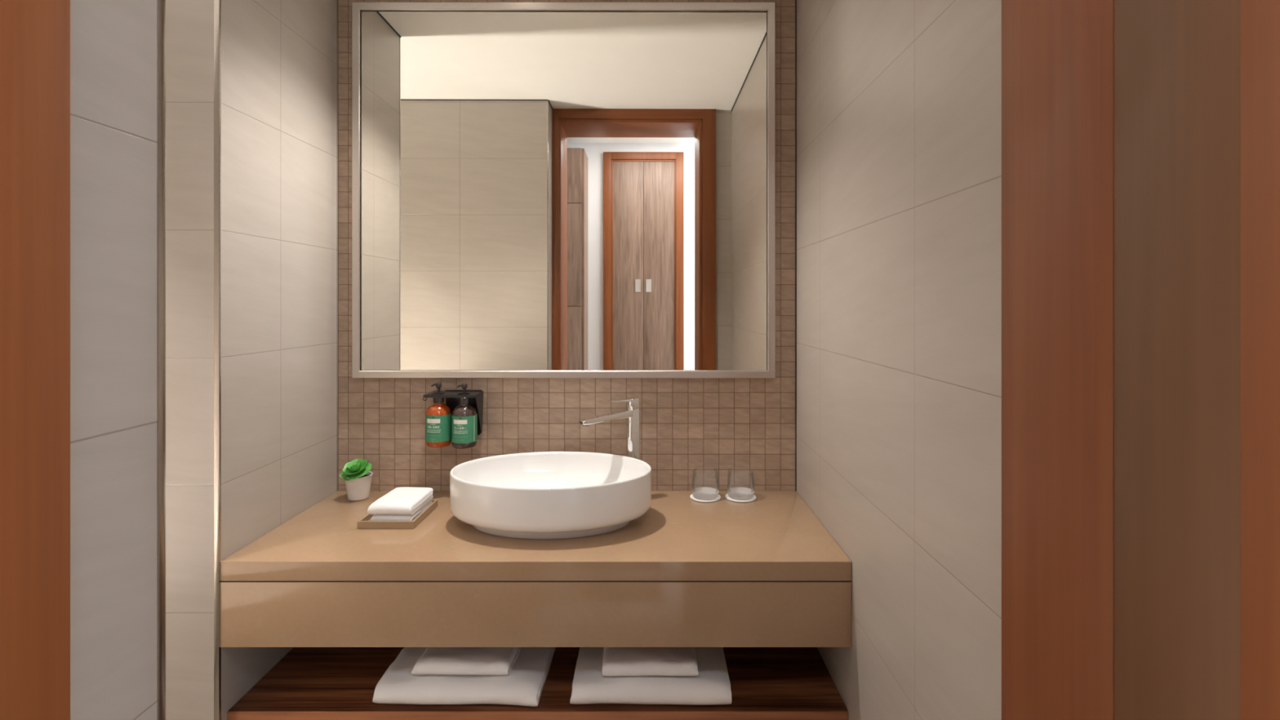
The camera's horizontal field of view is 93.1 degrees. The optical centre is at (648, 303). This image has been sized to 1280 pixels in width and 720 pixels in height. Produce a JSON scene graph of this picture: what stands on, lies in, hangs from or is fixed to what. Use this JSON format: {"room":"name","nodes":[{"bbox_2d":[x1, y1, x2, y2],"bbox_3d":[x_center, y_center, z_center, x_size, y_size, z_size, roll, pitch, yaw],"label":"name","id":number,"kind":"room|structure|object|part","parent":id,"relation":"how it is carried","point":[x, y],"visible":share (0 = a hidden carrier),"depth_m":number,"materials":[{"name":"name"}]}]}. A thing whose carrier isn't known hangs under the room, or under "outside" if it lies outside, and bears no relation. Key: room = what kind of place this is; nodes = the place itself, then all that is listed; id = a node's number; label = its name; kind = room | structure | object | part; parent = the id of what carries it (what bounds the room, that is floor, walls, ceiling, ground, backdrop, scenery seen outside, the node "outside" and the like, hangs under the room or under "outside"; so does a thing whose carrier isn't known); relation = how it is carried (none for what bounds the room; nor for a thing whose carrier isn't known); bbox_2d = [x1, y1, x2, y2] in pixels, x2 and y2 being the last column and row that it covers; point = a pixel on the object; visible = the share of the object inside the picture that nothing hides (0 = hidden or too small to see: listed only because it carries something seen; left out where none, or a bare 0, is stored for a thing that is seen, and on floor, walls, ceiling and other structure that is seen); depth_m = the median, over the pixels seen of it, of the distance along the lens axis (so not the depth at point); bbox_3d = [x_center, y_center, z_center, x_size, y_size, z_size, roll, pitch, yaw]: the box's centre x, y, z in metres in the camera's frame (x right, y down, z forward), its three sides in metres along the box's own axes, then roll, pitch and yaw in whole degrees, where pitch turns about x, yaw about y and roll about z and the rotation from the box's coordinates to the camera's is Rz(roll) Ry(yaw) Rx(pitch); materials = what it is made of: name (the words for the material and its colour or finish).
{"room":"hotel bathroom","nodes":[
{"label":"hotel bathroom","id":0,"kind":"room"},
{"bbox_2d":[70,0,156,719],"bbox_3d":[-1.411,0.173,0.426,1.778,2.494,0.453,0,0,0],"label":"wall","id":1,"kind":"structure","parent":0,"point":[113,42],"depth_m":0.59,"materials":[{"name":"beige tile"}]},
{"bbox_2d":[156,0,165,719],"bbox_3d":[-0.523,0.173,0.649,0.006,2.494,0.010,0,0,0],"label":"trim","id":2,"kind":"structure","parent":1,"relation":"attached to","point":[161,4],"depth_m":0.65,"materials":[{"name":"wood"}]},
{"bbox_2d":[0,0,1279,719],"bbox_3d":[-0.070,0.173,0.352,0.903,2.494,0.312,0,0,0],"label":"door frame","id":3,"kind":"structure","parent":1,"relation":"in","point":[1140,139],"depth_m":0.39,"materials":[{"name":"brown wood"}]},
{"bbox_2d":[165,0,336,719],"bbox_3d":[-1.649,0.173,1.676,1.303,2.494,0.534,0,0,0],"label":"wall","id":4,"kind":"structure","parent":0,"point":[278,57],"depth_m":1.48,"materials":[{"name":"beige tile"}]},
{"bbox_2d":[213,0,221,719],"bbox_3d":[-1.002,0.173,1.409,0.012,2.494,0.007,0,0,0],"label":"trim","id":5,"kind":"structure","parent":4,"relation":"attached to","point":[217,3],"depth_m":1.41,"materials":[{"name":"metal"}]},
{"bbox_2d":[345,471,373,501],"bbox_3d":[-0.893,0.563,1.868,0.080,0.072,0.080,0,0,0],"label":"pot","id":6,"kind":"object","parent":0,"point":[358,484],"depth_m":1.84,"materials":[{"name":"white ceramic"}]},
{"bbox_2d":[338,0,795,490],"bbox_3d":[-0.814,0.173,2.018,2.972,2.494,0.150,0,0,0],"label":"wall","id":7,"kind":"structure","parent":0,"point":[706,424],"depth_m":1.94,"materials":[{"name":"brown tile"}]},
{"bbox_2d":[336,0,338,491],"bbox_3d":[-0.995,-0.237,1.941,0.004,1.674,0.004,0,0,0],"label":"trim","id":8,"kind":"structure","parent":7,"relation":"attached to","point":[337,1],"depth_m":1.94,"materials":[{"name":"metal"}]},
{"bbox_2d":[422,390,483,435],"bbox_3d":[-0.610,0.349,1.897,0.162,0.143,0.091,0,0,0],"label":"bracket","id":9,"kind":"object","parent":7,"relation":"attached to","point":[451,397],"visible":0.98,"depth_m":1.92,"materials":[{"name":"black plastic"}]},
{"bbox_2d":[425,382,451,447],"bbox_3d":[-0.650,0.342,1.878,0.076,0.196,0.076,0,0,0],"label":"soap dispenser bottle","id":10,"kind":"object","parent":9,"relation":"attached to","point":[438,415],"visible":0.98,"depth_m":1.85,"materials":[{"name":"green plastic"}]},
{"bbox_3d":[-0.655,0.357,1.843,0.042,0.013,0.007,0,0,8],"label":"name panel","id":11,"kind":"part","parent":10,"relation":"part of","materials":[{"name":"white paper"}]},
{"bbox_3d":[-0.609,0.284,1.896,0.159,0.008,0.090,0,0,0],"label":"plate","id":12,"kind":"part","parent":9,"relation":"part of","materials":[{"name":"black plastic"}]},
{"bbox_3d":[-0.592,0.349,1.939,0.116,0.143,0.006,0,0,0],"label":"plate","id":13,"kind":"part","parent":9,"relation":"part of","materials":[{"name":"black plastic"}]},
{"bbox_2d":[451,382,477,448],"bbox_3d":[-0.570,0.345,1.878,0.076,0.196,0.076,0,0,-3],"label":"soap dispenser bottle","id":14,"kind":"object","parent":9,"relation":"attached to","point":[464,415],"visible":0.95,"depth_m":1.85,"materials":[{"name":"green plastic"}]},
{"bbox_3d":[-0.573,0.360,1.843,0.042,0.013,0.007,0,0,5],"label":"name panel","id":15,"kind":"part","parent":14,"relation":"part of","materials":[{"name":"white paper"}]},
{"bbox_2d":[220,490,851,647],"bbox_3d":[-0.262,0.700,1.675,1.468,0.199,0.533,0,0,0],"label":"countertop","id":16,"kind":"structure","parent":7,"relation":"attached to","point":[764,571],"depth_m":1.41,"materials":[{"name":"brown wood"}]},
{"bbox_2d":[339,458,373,501],"bbox_3d":[-0.894,0.539,1.860,0.089,0.120,0.095,0,0,0],"label":"potted succulent","id":17,"kind":"object","parent":16,"relation":"on","point":[357,475],"visible":1,"depth_m":1.84,"materials":[{"name":"green plant"}]},
{"bbox_2d":[357,499,437,528],"bbox_3d":[-0.699,0.590,1.704,0.151,0.020,0.184,0,0,0],"label":"tray","id":18,"kind":"object","parent":16,"relation":"on","point":[365,522],"visible":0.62,"depth_m":1.61,"materials":[{"name":"brown wood"}]},
{"bbox_2d":[370,498,432,520],"bbox_3d":[-0.690,0.582,1.703,0.111,0.024,0.151,0,0,2],"label":"cloth","id":19,"kind":"object","parent":18,"relation":"in","point":[375,517],"visible":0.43,"depth_m":1.63,"materials":[{"name":"white fabric"}]},
{"bbox_2d":[367,487,433,515],"bbox_3d":[-0.692,0.554,1.700,0.118,0.030,0.157,0,0,2],"label":"cloth","id":20,"kind":"object","parent":19,"relation":"on","point":[400,500],"visible":1,"depth_m":1.66,"materials":[{"name":"white fabric"}]},
{"bbox_2d":[449,451,651,538],"bbox_3d":[-0.268,0.527,1.680,0.552,0.144,0.376,0,0,0],"label":"basin","id":21,"kind":"object","parent":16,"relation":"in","point":[544,495],"visible":1,"depth_m":1.56,"materials":[{"name":"white ceramic"}]},
{"bbox_2d":[578,397,639,459],"bbox_3d":[-0.113,0.445,1.810,0.201,0.309,0.042,0,0,-35],"label":"faucet","id":22,"kind":"object","parent":16,"relation":"on","point":[632,415],"visible":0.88,"depth_m":1.84,"materials":[{"name":"silver metal"}]},
{"bbox_3d":[-0.127,0.337,1.801,0.168,0.029,0.032,0,0,-35],"label":"spout","id":23,"kind":"part","parent":22,"relation":"part of","materials":[{"name":"silver metal"}]},
{"bbox_3d":[-0.076,0.305,1.837,0.097,0.030,0.033,0,0,-35],"label":"lever","id":24,"kind":"part","parent":22,"relation":"part of","materials":[{"name":"silver metal"}]},
{"bbox_2d":[689,491,720,502],"bbox_3d":[0.175,0.598,1.873,0.095,0.003,0.095,0,0,0],"label":"coaster","id":25,"kind":"object","parent":16,"relation":"on","point":[691,496],"visible":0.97,"depth_m":1.85,"materials":[{"name":"white ceramic"}]},
{"bbox_2d":[692,467,719,499],"bbox_3d":[0.175,0.556,1.873,0.083,0.080,0.083,0,0,0],"label":"glass tumbler","id":26,"kind":"object","parent":25,"relation":"on","point":[699,495],"visible":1,"depth_m":1.87,"materials":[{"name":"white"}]},
{"bbox_2d":[724,491,756,502],"bbox_3d":[0.284,0.598,1.873,0.095,0.003,0.095,0,0,0],"label":"coaster","id":27,"kind":"object","parent":16,"relation":"on","point":[726,495],"visible":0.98,"depth_m":1.85,"materials":[{"name":"white ceramic"}]},
{"bbox_2d":[727,467,754,499],"bbox_3d":[0.284,0.556,1.873,0.083,0.080,0.083,0,0,0],"label":"glass tumbler","id":28,"kind":"object","parent":27,"relation":"on","point":[734,495],"visible":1,"depth_m":1.86,"materials":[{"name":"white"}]},
{"bbox_2d":[226,647,848,719],"bbox_3d":[-0.262,0.995,1.687,1.468,0.060,0.509,0,0,0],"label":"wooden shelf","id":29,"kind":"object","parent":7,"relation":"attached to","point":[307,683],"visible":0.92,"depth_m":1.49,"materials":[{"name":"brown wood"}]},
{"bbox_2d":[372,647,555,706],"bbox_3d":[-0.457,0.934,1.609,0.399,0.059,0.342,0,0,1],"label":"bath towel","id":30,"kind":"object","parent":29,"relation":"on","point":[524,685],"visible":0.47,"depth_m":1.46,"materials":[{"name":"white fabric"}]},
{"bbox_2d":[411,647,521,675],"bbox_3d":[-0.450,0.884,1.593,0.244,0.040,0.262,0,0,1],"label":"hand towel","id":31,"kind":"object","parent":30,"relation":"on","point":[434,660],"visible":0.52,"depth_m":1.48,"materials":[{"name":"white fabric"}]},
{"bbox_2d":[569,647,731,705],"bbox_3d":[0.007,0.934,1.609,0.387,0.059,0.342,0,0,1],"label":"bath towel","id":32,"kind":"object","parent":29,"relation":"on","point":[712,685],"visible":0.43,"depth_m":1.45,"materials":[{"name":"white fabric"}]},
{"bbox_2d":[602,647,698,675],"bbox_3d":[0.003,0.884,1.591,0.235,0.040,0.262,0,0,0],"label":"hand towel","id":33,"kind":"object","parent":32,"relation":"on","point":[616,661],"visible":0.53,"depth_m":1.47,"materials":[{"name":"white fabric"}]},
{"bbox_2d":[351,2,775,377],"bbox_3d":[-0.269,-0.358,1.929,1.338,1.189,0.027,0,0,0],"label":"wall mirror","id":34,"kind":"object","parent":7,"relation":"attached to","point":[540,189],"visible":1,"depth_m":1.93,"materials":[{"name":"mirror"}]},
{"bbox_2d":[796,0,1001,719],"bbox_3d":[0.547,0.173,1.071,0.150,2.494,1.743,0,0,0],"label":"wall","id":35,"kind":"structure","parent":0,"point":[899,102],"depth_m":1.10,"materials":[{"name":"beige tile"}]},
{"bbox_2d":[795,0,796,491],"bbox_3d":[0.471,-0.237,1.941,0.003,1.674,0.004,0,0,0],"label":"trim","id":36,"kind":"structure","parent":35,"relation":"attached to","point":[795,0],"depth_m":1.94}
]}

